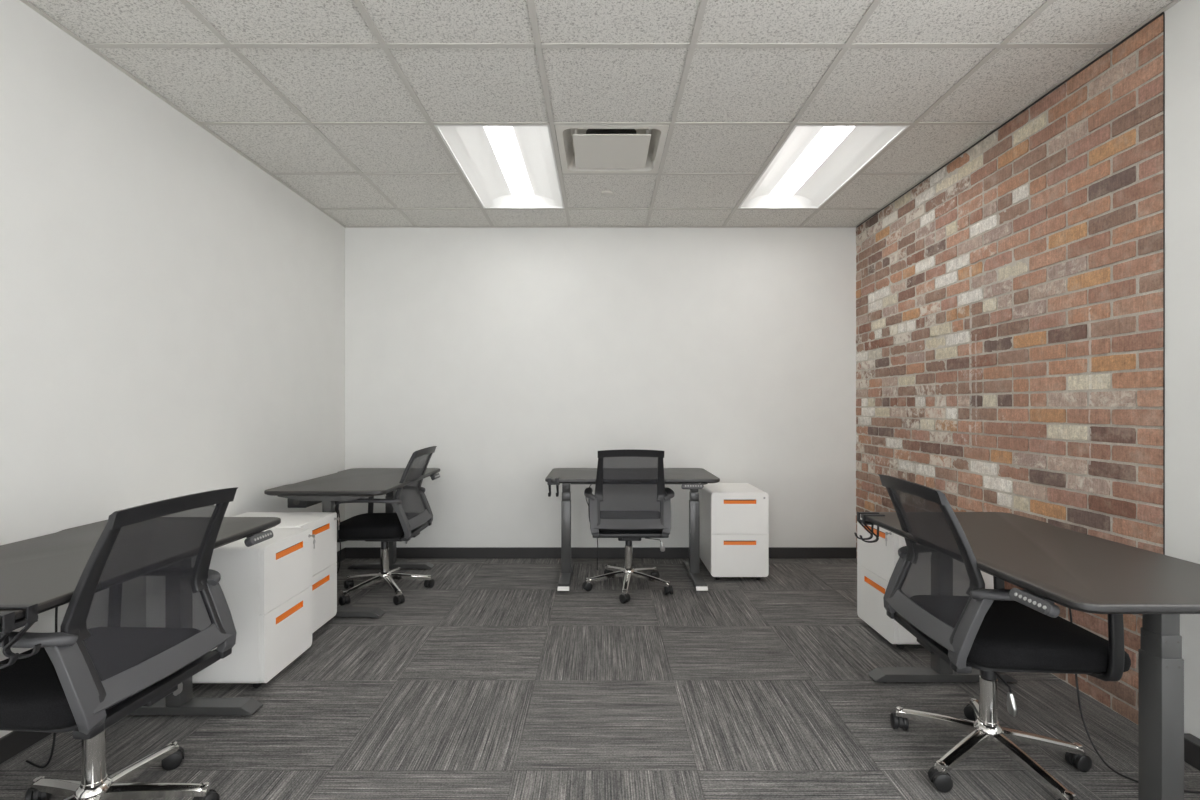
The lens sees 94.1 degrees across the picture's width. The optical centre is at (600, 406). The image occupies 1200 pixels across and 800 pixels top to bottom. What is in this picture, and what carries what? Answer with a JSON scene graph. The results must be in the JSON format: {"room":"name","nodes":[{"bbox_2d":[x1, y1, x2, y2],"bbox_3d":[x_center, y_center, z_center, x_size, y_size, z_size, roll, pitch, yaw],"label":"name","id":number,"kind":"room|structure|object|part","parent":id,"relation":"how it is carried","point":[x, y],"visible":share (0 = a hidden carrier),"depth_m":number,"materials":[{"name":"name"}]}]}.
{"room":"open-plan office","nodes":[
{"label":"open-plan office","id":0,"kind":"room"},
{"bbox_2d":[0,0,344,737],"bbox_3d":[-2.086,-0.187,1.197,0.100,2.794,6.714,0,0,0],"label":"wall","id":1,"kind":"structure","parent":0,"point":[172,311],"depth_m":2.46,"materials":[{"name":"paint"}]},
{"bbox_2d":[0,548,345,763],"bbox_3d":[-2.030,1.167,1.191,0.012,0.086,6.502,0,0,0],"label":"baseboard","id":2,"kind":"structure","parent":1,"relation":"attached to","point":[13,743],"depth_m":1.94,"materials":[{"name":"black plastic"}]},
{"bbox_2d":[20,0,1180,227],"bbox_3d":[-0.001,-1.425,1.197,4.071,0.004,6.514,0,0,0],"label":"trim","id":3,"kind":"structure","parent":1,"relation":"attached to","point":[26,2],"depth_m":3.06,"materials":[{"name":"paint"}]},
{"bbox_2d":[0,558,1199,799],"bbox_3d":[0.074,1.260,1.197,4.421,0.100,6.714,0,0,0],"label":"floor","id":4,"kind":"structure","parent":0,"point":[489,681],"depth_m":2.26,"materials":[{"name":"carpet"}]},
{"bbox_2d":[0,487,237,799],"bbox_3d":[-1.451,0.729,1.608,0.607,0.961,0.608,0,0,4],"label":"office chair","id":5,"kind":"object","parent":4,"relation":"on","point":[146,612],"visible":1,"depth_m":1.52,"materials":[{"name":"black plastic"}]},
{"bbox_3d":[-1.478,0.564,1.337,0.406,0.044,0.073,0,0,-1],"label":"armrest","id":6,"kind":"part","parent":5,"relation":"part of","materials":[{"name":"grey plastic"}]},
{"bbox_3d":[-1.598,1.125,1.657,0.258,0.069,0.042,0,0,21],"label":"leg","id":7,"kind":"part","parent":5,"relation":"part of","materials":[{"name":"silver metal"}]},
{"bbox_3d":[-1.550,1.125,1.476,0.042,0.069,0.258,0,0,39],"label":"leg","id":8,"kind":"part","parent":5,"relation":"part of","materials":[{"name":"silver metal"}]},
{"bbox_3d":[-1.505,0.756,1.604,0.500,0.091,0.485,0,0,4],"label":"seat","id":9,"kind":"part","parent":5,"relation":"part of","materials":[{"name":"black fabric"}]},
{"bbox_3d":[-1.278,0.675,1.361,0.108,0.242,0.061,0,0,4],"label":"arm plate","id":10,"kind":"part","parent":5,"relation":"part of","materials":[{"name":"grey plastic"}]},
{"bbox_3d":[-1.363,1.125,1.467,0.042,0.069,0.258,0,0,-33],"label":"leg","id":11,"kind":"part","parent":5,"relation":"part of","materials":[{"name":"silver metal"}]},
{"bbox_3d":[-1.442,1.125,1.759,0.042,0.069,0.258,0,0,3],"label":"leg","id":12,"kind":"part","parent":5,"relation":"part of","materials":[{"name":"silver metal"}]},
{"bbox_3d":[-1.228,0.492,1.584,0.158,0.487,0.453,0,0,4],"label":"frame","id":13,"kind":"part","parent":5,"relation":"part of","materials":[{"name":"black plastic"}]},
{"bbox_3d":[-1.296,1.125,1.641,0.258,0.069,0.042,0,0,-15],"label":"leg","id":14,"kind":"part","parent":5,"relation":"part of","materials":[{"name":"silver metal"}]},
{"bbox_3d":[-1.441,0.564,1.865,0.406,0.044,0.073,0,0,9],"label":"armrest","id":15,"kind":"part","parent":5,"relation":"part of","materials":[{"name":"grey plastic"}]},
{"bbox_3d":[-1.246,0.675,1.813,0.108,0.242,0.061,0,0,4],"label":"arm plate","id":16,"kind":"part","parent":5,"relation":"part of","materials":[{"name":"grey plastic"}]},
{"bbox_2d":[0,517,280,715],"bbox_3d":[-1.655,0.836,1.755,0.714,0.748,1.160,0,0,0],"label":"desk","id":17,"kind":"object","parent":4,"relation":"on","point":[46,570],"visible":0.46,"depth_m":1.83,"materials":[{"name":"laminate"}]},
{"bbox_2d":[0,603,41,668],"bbox_3d":[-1.336,0.516,1.255,0.102,0.121,0.074,0,0,0],"label":"hook","id":18,"kind":"object","parent":17,"relation":"attached to","point":[9,624],"visible":1,"depth_m":1.27,"materials":[{"name":"black plastic"}]},
{"bbox_3d":[-1.338,0.495,1.255,0.068,0.005,0.074,0,0,0],"label":"under plate","id":19,"kind":"part","parent":18,"relation":"part of","materials":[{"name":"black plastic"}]},
{"bbox_2d":[26,607,57,768],"bbox_3d":[-1.867,0.866,1.868,0.178,0.692,0.030,0,0,13],"label":"power cable","id":20,"kind":"object","parent":17,"relation":"hanging from","point":[56,608],"visible":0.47,"depth_m":1.84,"materials":[{"name":"black rubber"}]},
{"bbox_3d":[-1.662,0.916,2.205,0.060,0.517,0.066,0,0,0],"label":"leg","id":21,"kind":"part","parent":17,"relation":"part of","materials":[{"name":"black metal"}]},
{"bbox_2d":[192,528,314,687],"bbox_3d":[-1.651,0.902,2.548,0.528,0.616,0.395,0,0,0],"label":"filing cabinet","id":22,"kind":"object","parent":4,"relation":"on","point":[266,586],"visible":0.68,"depth_m":2.37,"materials":[{"name":"white metal"}]},
{"bbox_3d":[-1.425,1.027,2.548,0.020,0.293,0.393,0,0,0],"label":"drawer","id":23,"kind":"part","parent":22,"relation":"part of","materials":[{"name":"white metal"}]},
{"bbox_3d":[-1.425,0.736,2.548,0.020,0.283,0.393,0,0,0],"label":"drawer","id":24,"kind":"part","parent":22,"relation":"part of","materials":[{"name":"white metal"}]},
{"bbox_3d":[-1.425,0.938,2.548,0.020,0.030,0.224,0,0,0],"label":"handle","id":25,"kind":"part","parent":22,"relation":"part of","materials":[{"name":"orange plastic"}]},
{"bbox_3d":[-1.425,0.656,2.548,0.020,0.030,0.224,0,0,0],"label":"handle","id":26,"kind":"part","parent":22,"relation":"part of","materials":[{"name":"orange plastic"}]},
{"bbox_2d":[233,512,339,632],"bbox_3d":[-1.723,0.902,2.957,0.528,0.616,0.395,0,0,0],"label":"filing cabinet","id":27,"kind":"object","parent":4,"relation":"on","point":[323,525],"visible":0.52,"depth_m":3.01,"materials":[{"name":"white metal"}]},
{"bbox_3d":[-1.497,0.736,2.957,0.020,0.283,0.393,0,0,0],"label":"drawer","id":28,"kind":"part","parent":27,"relation":"part of","materials":[{"name":"white metal"}]},
{"bbox_3d":[-1.498,0.938,2.957,0.020,0.030,0.224,0,0,0],"label":"handle","id":29,"kind":"part","parent":27,"relation":"part of","materials":[{"name":"orange plastic"}]},
{"bbox_3d":[-1.498,0.656,2.957,0.020,0.030,0.224,0,0,0],"label":"handle","id":30,"kind":"part","parent":27,"relation":"part of","materials":[{"name":"orange plastic"}]},
{"bbox_3d":[-1.497,1.027,2.957,0.020,0.293,0.393,0,0,0],"label":"drawer","id":31,"kind":"part","parent":27,"relation":"part of","materials":[{"name":"white metal"}]},
{"bbox_2d":[264,468,439,617],"bbox_3d":[-1.545,0.841,3.690,0.699,0.738,1.160,0,0,0],"label":"desk","id":32,"kind":"object","parent":4,"relation":"on","point":[354,483],"visible":0.7,"depth_m":3.37,"materials":[{"name":"laminate"}]},
{"bbox_2d":[337,513,340,573],"bbox_3d":[-1.755,0.868,3.639,0.078,0.680,0.437,0,0,-13],"label":"power cable","id":33,"kind":"object","parent":32,"relation":"hanging from","point":[339,513],"visible":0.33,"depth_m":3.78,"materials":[{"name":"black rubber"}]},
{"bbox_3d":[-1.562,0.920,4.168,0.060,0.510,0.066,0,0,0],"label":"leg","id":34,"kind":"part","parent":32,"relation":"part of","materials":[{"name":"grey metal"}]},
{"bbox_2d":[335,446,436,605],"bbox_3d":[-1.407,0.737,3.648,0.607,0.945,0.608,0,0,0],"label":"office chair","id":35,"kind":"object","parent":4,"relation":"on","point":[413,514],"visible":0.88,"depth_m":3.52,"materials":[{"name":"black fabric"}]},
{"bbox_3d":[-1.581,0.710,3.455,0.051,0.253,0.189,0,0,17],"label":"arm post","id":36,"kind":"part","parent":35,"relation":"part of","materials":[{"name":"black plastic"}]},
{"bbox_3d":[-1.558,1.125,3.684,0.258,0.069,0.042,0,0,16],"label":"leg","id":37,"kind":"part","parent":35,"relation":"part of","materials":[{"name":"silver metal"}]},
{"bbox_3d":[-1.494,1.125,3.508,0.042,0.069,0.258,0,0,34],"label":"leg","id":38,"kind":"part","parent":35,"relation":"part of","materials":[{"name":"silver metal"}]},
{"bbox_3d":[-1.414,0.580,3.375,0.406,0.044,0.073,0,0,-5],"label":"armrest","id":39,"kind":"part","parent":35,"relation":"part of","materials":[{"name":"grey plastic"}]},
{"bbox_3d":[-1.581,0.710,3.825,0.051,0.253,0.189,0,0,-17],"label":"arm post","id":40,"kind":"part","parent":35,"relation":"part of","materials":[{"name":"black plastic"}]},
{"bbox_3d":[-1.460,0.772,3.640,0.500,0.091,0.485,0,0,0],"label":"seat","id":41,"kind":"part","parent":35,"relation":"part of","materials":[{"name":"black fabric"}]},
{"bbox_3d":[-1.307,1.125,3.515,0.042,0.069,0.258,0,0,-38],"label":"leg","id":42,"kind":"part","parent":35,"relation":"part of","materials":[{"name":"silver metal"}]},
{"bbox_3d":[-1.411,1.125,3.799,0.042,0.069,0.258,0,0,-2],"label":"leg","id":43,"kind":"part","parent":35,"relation":"part of","materials":[{"name":"silver metal"}]},
{"bbox_3d":[-1.216,0.692,3.413,0.108,0.242,0.061,0,0,0],"label":"arm plate","id":44,"kind":"part","parent":35,"relation":"part of","materials":[{"name":"grey plastic"}]},
{"bbox_3d":[-1.256,1.125,3.694,0.258,0.069,0.042,0,0,-20],"label":"leg","id":45,"kind":"part","parent":35,"relation":"part of","materials":[{"name":"silver metal"}]},
{"bbox_3d":[-1.182,0.508,3.640,0.158,0.487,0.453,0,0,0],"label":"frame","id":46,"kind":"part","parent":35,"relation":"part of","materials":[{"name":"black plastic"}]},
{"bbox_3d":[-1.216,0.692,3.866,0.108,0.242,0.061,0,0,0],"label":"arm plate","id":47,"kind":"part","parent":35,"relation":"part of","materials":[{"name":"grey plastic"}]},
{"bbox_2d":[582,449,674,602],"bbox_3d":[0.182,0.737,3.717,0.604,0.945,0.615,0,0,0],"label":"office chair","id":48,"kind":"object","parent":4,"relation":"on","point":[631,501],"visible":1,"depth_m":3.52,"materials":[{"name":"black fabric"}]},
{"bbox_3d":[0.004,0.710,3.896,0.189,0.253,0.051,0,0,17],"label":"arm post","id":49,"kind":"part","parent":48,"relation":"part of","materials":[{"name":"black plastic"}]},
{"bbox_3d":[-0.077,0.580,3.729,0.073,0.044,0.406,0,0,-5],"label":"armrest","id":50,"kind":"part","parent":48,"relation":"part of","materials":[{"name":"grey plastic"}]},
{"bbox_3d":[-0.038,0.692,3.531,0.061,0.242,0.108,0,0,0],"label":"arm plate","id":51,"kind":"part","parent":48,"relation":"part of","materials":[{"name":"grey plastic"}]},
{"bbox_3d":[0.031,1.125,3.692,0.258,0.069,0.042,0,0,-10],"label":"leg","id":52,"kind":"part","parent":48,"relation":"part of","materials":[{"name":"silver metal"}]},
{"bbox_3d":[0.113,1.125,3.860,0.042,0.069,0.258,0,0,-28],"label":"leg","id":53,"kind":"part","parent":48,"relation":"part of","materials":[{"name":"silver metal"}]},
{"bbox_3d":[0.166,1.125,3.562,0.042,0.069,0.258,0,0,8],"label":"leg","id":54,"kind":"part","parent":48,"relation":"part of","materials":[{"name":"silver metal"}]},
{"bbox_3d":[0.188,0.508,3.497,0.453,0.487,0.158,0,0,0],"label":"frame","id":55,"kind":"part","parent":48,"relation":"part of","materials":[{"name":"black plastic"}]},
{"bbox_3d":[0.188,0.772,3.775,0.485,0.091,0.500,0,0,0],"label":"seat","id":56,"kind":"part","parent":48,"relation":"part of","materials":[{"name":"black fabric"}]},
{"bbox_3d":[0.298,1.125,3.834,0.042,0.069,0.258,0,0,44],"label":"leg","id":57,"kind":"part","parent":48,"relation":"part of","materials":[{"name":"silver metal"}]},
{"bbox_3d":[0.331,1.125,3.650,0.258,0.069,0.042,0,0,26],"label":"leg","id":58,"kind":"part","parent":48,"relation":"part of","materials":[{"name":"silver metal"}]},
{"bbox_3d":[0.414,0.692,3.531,0.061,0.242,0.108,0,0,0],"label":"arm plate","id":59,"kind":"part","parent":48,"relation":"part of","materials":[{"name":"grey plastic"}]},
{"bbox_3d":[0.453,0.580,3.729,0.073,0.044,0.406,0,0,5],"label":"armrest","id":60,"kind":"part","parent":48,"relation":"part of","materials":[{"name":"grey plastic"}]},
{"bbox_2d":[545,468,719,590],"bbox_3d":[0.210,0.841,3.938,1.145,0.738,0.679,0,0,0],"label":"desk","id":61,"kind":"object","parent":4,"relation":"on","point":[690,478],"visible":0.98,"depth_m":3.92,"materials":[{"name":"laminate"}]},
{"bbox_2d":[547,477,559,496],"bbox_3d":[-0.305,0.526,3.637,0.074,0.121,0.102,0,0,0],"label":"hook","id":62,"kind":"object","parent":61,"relation":"attached to","point":[549,483],"visible":1,"depth_m":3.60,"materials":[{"name":"black plastic"}]},
{"bbox_3d":[-0.241,0.920,3.945,0.066,0.510,0.060,0,0,0],"label":"leg","id":63,"kind":"part","parent":61,"relation":"part of","materials":[{"name":"grey metal"}]},
{"bbox_2d":[586,484,606,569],"bbox_3d":[-0.001,0.870,4.123,0.075,0.705,0.266,0,0,36],"label":"power cable","id":64,"kind":"object","parent":61,"relation":"hanging from","point":[591,484],"visible":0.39,"depth_m":4.06,"materials":[{"name":"black rubber"}]},
{"bbox_3d":[0.661,0.920,3.945,0.066,0.510,0.060,0,0,0],"label":"leg","id":65,"kind":"part","parent":61,"relation":"part of","materials":[{"name":"grey metal"}]},
{"bbox_2d":[699,483,768,579],"bbox_3d":[0.958,0.902,4.088,0.395,0.616,0.505,0,0,0],"label":"filing cabinet","id":66,"kind":"object","parent":4,"relation":"on","point":[734,517],"visible":0.96,"depth_m":3.84,"materials":[{"name":"white metal"}]},
{"bbox_3d":[0.958,1.027,3.850,0.393,0.293,0.020,0,0,0],"label":"drawer","id":67,"kind":"part","parent":66,"relation":"part of","materials":[{"name":"white metal"}]},
{"bbox_3d":[0.958,0.938,3.850,0.224,0.030,0.020,0,0,0],"label":"handle","id":68,"kind":"part","parent":66,"relation":"part of","materials":[{"name":"orange plastic"}]},
{"bbox_3d":[0.958,0.736,3.850,0.393,0.283,0.020,0,0,0],"label":"drawer","id":69,"kind":"part","parent":66,"relation":"part of","materials":[{"name":"white metal"}]},
{"bbox_3d":[0.958,0.656,3.850,0.224,0.030,0.020,0,0,0],"label":"handle","id":70,"kind":"part","parent":66,"relation":"part of","materials":[{"name":"orange plastic"}]},
{"bbox_2d":[857,514,993,648],"bbox_3d":[1.674,0.902,2.935,0.528,0.616,0.395,0,0,0],"label":"filing cabinet","id":71,"kind":"object","parent":4,"relation":"on","point":[876,561],"visible":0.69,"depth_m":2.88,"materials":[{"name":"white metal"}]},
{"bbox_3d":[1.448,0.938,2.935,0.020,0.030,0.224,0,0,0],"label":"handle","id":72,"kind":"part","parent":71,"relation":"part of","materials":[{"name":"orange plastic"}]},
{"bbox_3d":[1.448,0.656,2.935,0.020,0.030,0.224,0,0,0],"label":"handle","id":73,"kind":"part","parent":71,"relation":"part of","materials":[{"name":"orange plastic"}]},
{"bbox_3d":[1.448,1.027,2.935,0.020,0.293,0.393,0,0,0],"label":"drawer","id":74,"kind":"part","parent":71,"relation":"part of","materials":[{"name":"white metal"}]},
{"bbox_3d":[1.448,0.736,2.935,0.020,0.283,0.393,0,0,0],"label":"drawer","id":75,"kind":"part","parent":71,"relation":"part of","materials":[{"name":"white metal"}]},
{"bbox_2d":[878,474,1130,799],"bbox_3d":[1.326,0.729,1.904,0.632,0.961,0.614,0,0,3],"label":"office chair","id":76,"kind":"object","parent":4,"relation":"on","point":[935,590],"visible":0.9,"depth_m":1.80,"materials":[{"name":"black fabric"}]},
{"bbox_3d":[1.147,0.675,2.142,0.108,0.242,0.061,0,0,3],"label":"arm plate","id":77,"kind":"part","parent":76,"relation":"part of","materials":[{"name":"grey plastic"}]},
{"bbox_3d":[1.347,0.564,2.169,0.406,0.044,0.073,0,0,-1],"label":"armrest","id":78,"kind":"part","parent":76,"relation":"part of","materials":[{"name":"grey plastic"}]},
{"bbox_3d":[1.099,0.492,1.918,0.158,0.487,0.453,0,0,3],"label":"frame","id":79,"kind":"part","parent":76,"relation":"part of","materials":[{"name":"black plastic"}]},
{"bbox_3d":[1.207,1.125,2.014,0.258,0.069,0.042,0,0,44],"label":"leg","id":80,"kind":"part","parent":76,"relation":"part of","materials":[{"name":"silver metal"}]},
{"bbox_3d":[1.182,1.125,1.829,0.258,0.069,0.042,0,0,-29],"label":"leg","id":81,"kind":"part","parent":76,"relation":"part of","materials":[{"name":"silver metal"}]},
{"bbox_3d":[1.120,0.675,1.690,0.108,0.242,0.061,0,0,3],"label":"arm plate","id":82,"kind":"part","parent":76,"relation":"part of","materials":[{"name":"grey plastic"}]},
{"bbox_3d":[1.391,1.125,2.049,0.042,0.069,0.258,0,0,25],"label":"leg","id":83,"kind":"part","parent":76,"relation":"part of","materials":[{"name":"silver metal"}]},
{"bbox_3d":[1.315,0.564,1.640,0.406,0.044,0.073,0,0,8],"label":"armrest","id":84,"kind":"part","parent":76,"relation":"part of","materials":[{"name":"grey plastic"}]},
{"bbox_3d":[1.509,0.694,2.079,0.051,0.253,0.189,0,0,21],"label":"arm post","id":85,"kind":"part","parent":76,"relation":"part of","materials":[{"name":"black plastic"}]},
{"bbox_3d":[1.259,0.853,1.766,0.009,0.061,0.147,0,0,8],"label":"height lever","id":86,"kind":"part","parent":76,"relation":"part of","materials":[{"name":"black plastic"}]},
{"bbox_3d":[1.351,1.125,1.749,0.042,0.069,0.258,0,0,-10],"label":"leg","id":87,"kind":"part","parent":76,"relation":"part of","materials":[{"name":"silver metal"}]},
{"bbox_3d":[1.480,1.125,1.884,0.258,0.069,0.042,0,0,8],"label":"leg","id":88,"kind":"part","parent":76,"relation":"part of","materials":[{"name":"silver metal"}]},
{"bbox_3d":[1.377,0.756,1.902,0.500,0.091,0.485,0,0,3],"label":"seat","id":89,"kind":"part","parent":76,"relation":"part of","materials":[{"name":"black fabric"}]},
{"bbox_3d":[1.487,0.694,1.710,0.051,0.253,0.189,0,0,-14],"label":"arm post","id":90,"kind":"part","parent":76,"relation":"part of","materials":[{"name":"black plastic"}]},
{"bbox_2d":[861,512,1199,799],"bbox_3d":[1.473,0.841,1.921,0.687,0.738,1.181,0,0,0],"label":"desk","id":91,"kind":"object","parent":4,"relation":"on","point":[1074,570],"visible":0.77,"depth_m":1.53,"materials":[{"name":"laminate"}]},
{"bbox_2d":[854,512,884,542],"bbox_3d":[1.167,0.526,2.430,0.102,0.121,0.074,0,0,0],"label":"hook","id":92,"kind":"object","parent":91,"relation":"attached to","point":[864,514],"visible":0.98,"depth_m":2.41,"materials":[{"name":"black metal"}]},
{"bbox_3d":[1.506,0.920,2.467,0.060,0.510,0.066,0,0,0],"label":"leg","id":93,"kind":"part","parent":91,"relation":"part of","materials":[{"name":"black metal"}]},
{"bbox_2d":[1069,608,1199,792],"bbox_3d":[1.778,0.879,1.827,0.443,0.660,0.126,0,0,43],"label":"power cable","id":94,"kind":"object","parent":91,"relation":"hanging from","point":[1070,611],"visible":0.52,"depth_m":1.92,"materials":[{"name":"black rubber"}]},
{"bbox_3d":[1.506,0.920,1.502,0.060,0.510,0.066,0,0,0],"label":"leg","id":95,"kind":"part","parent":91,"relation":"part of","materials":[{"name":"black metal"}]},
{"bbox_2d":[27,0,1172,226],"bbox_3d":[0.073,-1.435,1.197,4.219,0.022,6.514,0,0,0],"label":"ceiling","id":96,"kind":"structure","parent":0,"point":[341,102],"depth_m":2.43,"materials":[{"name":"tile"}]},
{"bbox_2d":[434,125,564,208],"bbox_3d":[-0.551,-1.476,3.430,0.584,0.105,1.194,0,0,0],"label":"light","id":97,"kind":"object","parent":96,"relation":"attached to","point":[505,166],"visible":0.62,"depth_m":3.38,"materials":[{"name":"white plastic"}]},
{"bbox_2d":[601,191,612,195],"bbox_3d":[0.043,-1.423,3.740,0.080,0.009,0.080,0,0,0],"label":"sprinkler","id":98,"kind":"object","parent":96,"relation":"attached to","point":[604,193],"visible":1,"depth_m":3.73,"materials":[{"name":"white metal"}]},
{"bbox_2d":[555,125,668,172],"bbox_3d":[0.059,-1.480,3.125,0.582,0.128,0.582,0,0,0],"label":"ceiling vent","id":99,"kind":"object","parent":96,"relation":"in","point":[582,148],"visible":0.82,"depth_m":3.08,"materials":[{"name":"white metal"}]},
{"bbox_2d":[738,125,909,208],"bbox_3d":[1.279,-1.476,3.430,0.584,0.105,1.194,0,0,0],"label":"light","id":100,"kind":"object","parent":96,"relation":"attached to","point":[814,162],"visible":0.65,"depth_m":3.38,"materials":[{"name":"white plastic"}]},
{"bbox_2d":[345,228,855,546],"bbox_3d":[0.124,-0.187,4.504,4.321,2.794,0.100,0,0,0],"label":"wall","id":101,"kind":"structure","parent":0,"point":[520,355],"depth_m":4.45,"materials":[{"name":"paint"}]},
{"bbox_2d":[345,547,855,557],"bbox_3d":[-0.001,1.167,4.448,4.071,0.086,0.012,0,0,0],"label":"baseboard","id":102,"kind":"structure","parent":101,"relation":"attached to","point":[351,552],"depth_m":4.44,"materials":[{"name":"black plastic"}]},
{"bbox_2d":[856,15,1162,724],"bbox_3d":[2.108,-0.187,3.236,0.154,2.794,2.437,0,0,0],"label":"brick wall","id":103,"kind":"structure","parent":0,"point":[1009,303],"depth_m":2.58,"materials":[{"name":"brown brick"}]},
{"bbox_2d":[856,12,1164,554],"bbox_3d":[2.037,-0.151,3.225,0.016,2.543,2.418,0,0,0],"label":"trim","id":104,"kind":"structure","parent":103,"relation":"attached to","point":[1162,13],"depth_m":2.02,"materials":[{"name":"black plastic"}]},
{"bbox_2d":[1164,0,1199,738],"bbox_3d":[2.110,-0.187,-0.021,0.150,2.794,4.077,0,0,0],"label":"wall","id":105,"kind":"structure","parent":0,"point":[1182,20],"depth_m":1.94,"materials":[{"name":"paint"}]},
{"bbox_2d":[1184,733,1199,770],"bbox_3d":[2.010,1.169,-0.065,0.050,0.082,3.990,0,0,0],"label":"baseboard","id":106,"kind":"structure","parent":105,"relation":"attached to","point":[1191,742],"depth_m":1.88,"materials":[{"name":"black plastic"}]}
]}

